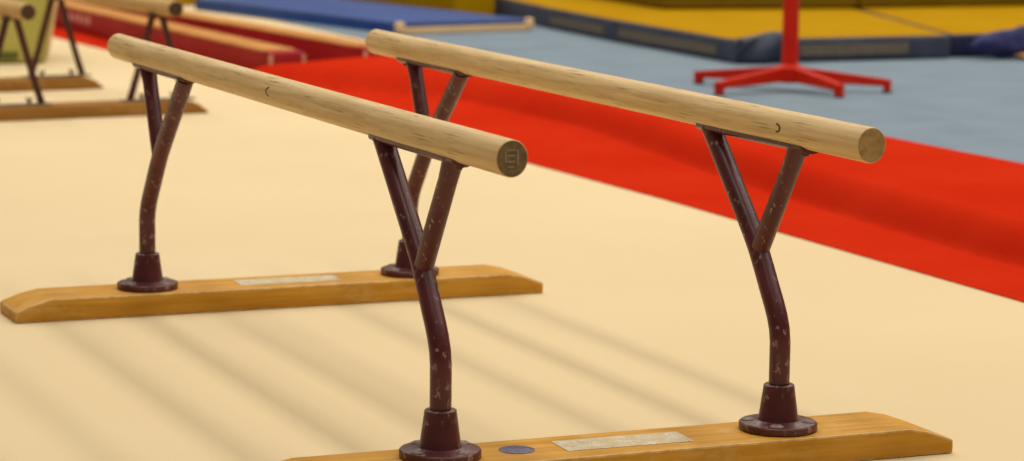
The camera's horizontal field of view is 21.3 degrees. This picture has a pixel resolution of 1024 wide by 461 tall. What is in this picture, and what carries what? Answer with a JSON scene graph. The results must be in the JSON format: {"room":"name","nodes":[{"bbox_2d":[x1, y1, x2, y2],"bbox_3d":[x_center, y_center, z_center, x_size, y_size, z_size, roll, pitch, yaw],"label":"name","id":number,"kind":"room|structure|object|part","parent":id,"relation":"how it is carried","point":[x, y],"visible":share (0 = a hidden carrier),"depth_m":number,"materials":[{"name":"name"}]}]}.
{"room":"gymnastics gym","nodes":[
{"label":"gymnastics gym","id":0,"kind":"room"},
{"bbox_2d":[0,4,1023,460],"bbox_3d":[0.012,-0.481,8.556,18.000,0.001,22.000,-3,9,-23],"label":"floor","id":1,"kind":"structure","parent":0,"point":[649,313],"depth_m":4.24,"materials":[{"name":"beige carpet"}]},
{"bbox_2d":[0,0,57,63],"bbox_3d":[-2.128,-0.770,8.765,1.346,0.460,0.374,-3,9,-23],"label":"foam block","id":2,"kind":"object","parent":1,"relation":"on","point":[11,51],"visible":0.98,"depth_m":8.83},
{"bbox_2d":[0,0,207,121],"bbox_3d":[-1.313,-0.505,7.527,0.656,0.309,1.023,-4,9,-29],"label":"bars","id":3,"kind":"object","parent":1,"relation":"on","point":[16,11],"visible":0.88,"depth_m":7.24,"materials":[{"name":"brown wood"}]},
{"bbox_3d":[-1.342,-0.438,7.077,0.084,0.231,0.019,-4,9,-29],"label":"leg","id":4,"kind":"part","parent":3,"relation":"part of","materials":[{"name":"brown paint"}]},
{"bbox_3d":[-1.300,-0.552,7.084,0.044,0.005,0.060,-4,9,-29],"label":"saddle plate","id":5,"kind":"part","parent":3,"relation":"part of","materials":[{"name":"brown paint"}]},
{"bbox_3d":[-1.488,-0.624,7.409,0.044,0.044,1.023,-4,9,-29],"label":"rail","id":6,"kind":"part","parent":3,"relation":"part of","materials":[{"name":"beige wood"}]},
{"bbox_3d":[-1.262,-0.443,7.123,0.084,0.231,0.019,-4,9,-29],"label":"leg","id":7,"kind":"part","parent":3,"relation":"part of","materials":[{"name":"brown paint"}]},
{"bbox_3d":[-1.372,-0.562,7.945,0.084,0.231,0.019,-4,9,-29],"label":"leg","id":8,"kind":"part","parent":3,"relation":"part of","materials":[{"name":"brown paint"}]},
{"bbox_3d":[-1.510,-0.421,7.888,0.656,0.035,0.104,-4,9,-29],"label":"board","id":9,"kind":"part","parent":3,"relation":"part of","materials":[{"name":"brown wood"}]},
{"bbox_3d":[-1.291,-0.568,7.990,0.084,0.231,0.019,-4,9,-29],"label":"leg","id":10,"kind":"part","parent":3,"relation":"part of","materials":[{"name":"brown paint"}]},
{"bbox_3d":[-1.127,-0.320,7.218,0.656,0.035,0.104,-4,9,-29],"label":"board","id":11,"kind":"part","parent":3,"relation":"part of","materials":[{"name":"brown wood"}]},
{"bbox_3d":[-1.135,-0.648,7.607,0.044,0.044,1.023,-4,9,-29],"label":"rail","id":12,"kind":"part","parent":3,"relation":"part of","materials":[{"name":"beige wood"}]},
{"bbox_3d":[-0.989,-0.462,7.275,0.084,0.231,0.019,-4,9,-29],"label":"leg","id":13,"kind":"part","parent":3,"relation":"part of","materials":[{"name":"brown paint"}]},
{"bbox_3d":[-0.948,-0.576,7.282,0.044,0.005,0.060,-4,9,-29],"label":"saddle plate","id":14,"kind":"part","parent":3,"relation":"part of","materials":[{"name":"brown paint"}]},
{"bbox_3d":[-0.909,-0.467,7.320,0.084,0.231,0.019,-4,9,-29],"label":"leg","id":15,"kind":"part","parent":3,"relation":"part of","materials":[{"name":"brown paint"}]},
{"bbox_2d":[176,0,194,3],"bbox_3d":[-1.625,-1.129,12.063,0.440,0.240,0.360,-3,9,-23],"label":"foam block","id":16,"kind":"object","parent":1,"relation":"on","point":[181,1],"visible":0.04,"depth_m":11.97,"materials":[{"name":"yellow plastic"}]},
{"bbox_2d":[263,15,643,50],"bbox_3d":[1.519,-1.249,14.024,6.920,0.004,7.005,-3,9,-23],"label":"floor mat","id":17,"kind":"object","parent":1,"relation":"on","point":[539,37],"visible":0.02,"depth_m":10.15,"materials":[{"name":"blue carpet"}]},
{"bbox_2d":[195,0,533,34],"bbox_3d":[-0.642,-0.884,11.128,0.617,0.052,1.714,-5,10,-33],"label":"mat","id":18,"kind":"object","parent":17,"relation":"on","point":[350,14],"visible":0.96,"depth_m":10.81,"materials":[{"name":"blue plastic"}]},
{"bbox_2d":[358,0,494,14],"bbox_3d":[-0.415,-1.054,11.637,0.210,0.240,0.900,-5,10,-36],"label":"foam block","id":19,"kind":"object","parent":17,"relation":"on","point":[487,7],"visible":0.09,"depth_m":11.32,"materials":[{"name":"yellow plastic"}]},
{"bbox_2d":[495,0,950,63],"bbox_3d":[0.909,-0.867,10.917,1.578,0.106,3.503,-2,8,-16],"label":"mat","id":20,"kind":"object","parent":17,"relation":"on","point":[738,36],"visible":0.83,"depth_m":9.75,"materials":[{"name":"plastic"}]},
{"bbox_3d":[0.247,-0.788,10.433,0.007,0.032,0.602,-2,9,-19],"label":"panel","id":21,"kind":"part","parent":20,"relation":"part of","materials":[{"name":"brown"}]},
{"bbox_3d":[0.542,-0.669,9.633,0.007,0.032,0.841,-2,9,-21],"label":"panel","id":22,"kind":"part","parent":20,"relation":"part of","materials":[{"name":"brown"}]},
{"bbox_2d":[614,0,857,8],"bbox_3d":[0.747,-1.118,11.529,0.905,0.260,1.694,-2,9,-17],"label":"mat","id":23,"kind":"object","parent":20,"relation":"on","point":[663,4],"visible":1,"depth_m":10.75,"materials":[{"name":"yellow plastic"}]},
{"bbox_3d":[1.167,-0.618,9.294,0.430,0.038,0.007,-3,9,-24],"label":"panel","id":24,"kind":"part","parent":20,"relation":"part of","materials":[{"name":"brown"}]},
{"bbox_2d":[852,5,1023,56],"bbox_3d":[2.207,-0.924,11.505,2.833,0.082,3.220,-3,9,-23],"label":"mat","id":25,"kind":"object","parent":17,"relation":"on","point":[963,24],"visible":0.47,"depth_m":10.29,"materials":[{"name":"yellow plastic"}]},
{"bbox_2d":[857,0,1023,7],"bbox_3d":[1.898,-1.170,11.983,1.804,0.260,1.639,-3,9,-23],"label":"mat","id":26,"kind":"object","parent":25,"relation":"on","point":[860,3],"visible":1,"depth_m":11.04,"materials":[{"name":"yellow plastic"}]},
{"bbox_2d":[0,29,952,460],"bbox_3d":[-0.120,-0.007,3.754,0.876,0.423,1.630,-3,9,-23],"label":"bars","id":27,"kind":"object","parent":1,"relation":"on","point":[777,433],"visible":1,"depth_m":3.34,"materials":[{"name":"brown wood"}]},
{"bbox_3d":[-0.528,-0.240,4.138,0.025,0.010,0.285,-3,9,-23],"label":"saddle plate","id":28,"kind":"part","parent":27,"relation":"part of","materials":[{"name":"red paint"}]},
{"bbox_3d":[-0.528,-0.095,4.154,0.027,0.309,0.241,-3,9,-23],"label":"support post","id":29,"kind":"part","parent":27,"relation":"part of","materials":[{"name":"brown metal"}]},
{"bbox_3d":[-0.373,0.098,4.367,0.876,0.035,0.113,-3,9,-23],"label":"board","id":30,"kind":"part","parent":27,"relation":"part of","materials":[{"name":"brown wood"}]},
{"bbox_3d":[-0.360,0.080,4.370,0.171,0.001,0.055,-3,9,-23],"label":"label plate","id":31,"kind":"part","parent":27,"relation":"part of","materials":[{"name":"paper"}]},
{"bbox_3d":[-0.317,-0.186,3.643,0.037,0.041,1.629,-3,9,-23],"label":"rail","id":32,"kind":"part","parent":27,"relation":"part of","materials":[{"name":"brown wood"}]},
{"bbox_3d":[-0.117,0.048,3.195,0.027,0.309,0.215,-3,9,-23],"label":"support post","id":33,"kind":"part","parent":27,"relation":"part of","materials":[{"name":"brown metal"}]},
{"bbox_3d":[-0.108,-0.094,3.157,0.025,0.010,0.285,-3,9,-23],"label":"saddle plate","id":34,"kind":"part","parent":27,"relation":"part of","materials":[{"name":"red paint"}]},
{"bbox_3d":[-0.123,-0.259,4.309,0.025,0.010,0.285,-3,9,-23],"label":"saddle plate","id":35,"kind":"part","parent":27,"relation":"part of","materials":[{"name":"red paint"}]},
{"bbox_3d":[-0.123,-0.114,4.324,0.027,0.309,0.241,-3,9,-23],"label":"support post","id":36,"kind":"part","parent":27,"relation":"part of","materials":[{"name":"brown metal"}]},
{"bbox_3d":[0.116,0.268,3.223,0.876,0.035,0.113,-3,9,-23],"label":"board","id":37,"kind":"part","parent":27,"relation":"part of","materials":[{"name":"brown wood"}]},
{"bbox_3d":[0.132,0.250,3.228,0.166,0.001,0.056,-3,9,-23],"label":"label plate","id":38,"kind":"part","parent":27,"relation":"part of","materials":[{"name":"paper"}]},
{"bbox_3d":[0.088,-0.206,3.814,0.037,0.041,1.629,-3,9,-23],"label":"rail","id":39,"kind":"part","parent":27,"relation":"part of","materials":[{"name":"brown wood"}]},
{"bbox_3d":[0.288,0.028,3.365,0.027,0.309,0.215,-3,9,-23],"label":"support post","id":40,"kind":"part","parent":27,"relation":"part of","materials":[{"name":"brown metal"}]},
{"bbox_3d":[0.297,-0.113,3.328,0.025,0.010,0.285,-3,9,-23],"label":"saddle plate","id":41,"kind":"part","parent":27,"relation":"part of","materials":[{"name":"red paint"}]},
{"bbox_2d":[52,25,1023,302],"bbox_3d":[0.098,-0.323,7.189,1.004,0.089,13.418,-3,9,-24],"label":"carpet runner","id":42,"kind":"object","parent":1,"relation":"on","point":[954,216],"visible":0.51,"depth_m":5.81,"materials":[{"name":"red carpet"}]},
{"bbox_2d":[54,0,305,68],"bbox_3d":[-1.689,-0.829,10.500,0.116,0.088,4.838,-3,9,-24],"label":"beam","id":43,"kind":"structure","parent":42,"relation":"on","point":[86,18],"depth_m":9.11,"materials":[{"name":"red plastic"}]},
{"bbox_3d":[-0.735,-0.496,8.306,0.010,0.076,0.008,-3,9,-24],"label":"corner trim","id":44,"kind":"part","parent":43,"relation":"part of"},
{"bbox_3d":[-0.638,-0.502,8.350,0.010,0.076,0.008,-3,9,-24],"label":"corner trim","id":45,"kind":"part","parent":43,"relation":"part of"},
{"bbox_2d":[75,1,382,61],"bbox_3d":[-1.464,-0.829,10.535,0.103,0.092,4.538,-4,9,-27],"label":"beam","id":46,"kind":"structure","parent":42,"relation":"on","point":[316,47],"depth_m":9.15,"materials":[{"name":"red plastic"}]},
{"bbox_2d":[490,47,1023,162],"bbox_3d":[4.485,-0.158,6.662,7.260,0.004,8.975,-3,9,-23],"label":"floor mat","id":47,"kind":"object","parent":1,"relation":"on","point":[974,105],"visible":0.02,"depth_m":8.17,"materials":[{"name":"blue carpet"}]},
{"bbox_2d":[694,0,891,97],"bbox_3d":[0.788,-0.854,8.025,0.622,0.900,0.361,4,9,22],"label":"metal stand","id":48,"kind":"object","parent":47,"relation":"on","point":[789,71],"visible":1,"depth_m":8.11,"materials":[{"name":"red paint"}]},
{"bbox_3d":[0.689,-0.480,8.254,0.319,0.054,0.030,7,10,37],"label":"leg","id":49,"kind":"part","parent":48,"relation":"part of","materials":[{"name":"red paint"}]},
{"bbox_3d":[0.706,-0.451,8.052,0.274,0.054,0.030,-6,10,-37],"label":"leg","id":50,"kind":"part","parent":48,"relation":"part of","materials":[{"name":"red paint"}]},
{"bbox_3d":[0.834,-0.877,8.086,0.049,0.870,0.049,-3,9,-23],"label":"post","id":51,"kind":"part","parent":48,"relation":"part of","materials":[{"name":"red metal"}]},
{"bbox_3d":[0.900,-0.446,8.035,0.030,0.054,0.229,-4,10,-32],"label":"leg","id":52,"kind":"part","parent":48,"relation":"part of","materials":[{"name":"red paint"}]},
{"bbox_3d":[0.989,-0.459,8.133,0.284,0.054,0.030,1,8,5],"label":"leg","id":53,"kind":"part","parent":48,"relation":"part of","materials":[{"name":"red paint"}]},
{"bbox_2d":[968,25,1023,58],"bbox_3d":[1.873,-0.661,9.521,0.649,0.122,0.164,-3,9,-24],"label":"cloth bundle","id":54,"kind":"object","parent":47,"relation":"on","point":[1009,42],"visible":1,"depth_m":9.42,"materials":[{"name":"blue fabric"}]}
]}

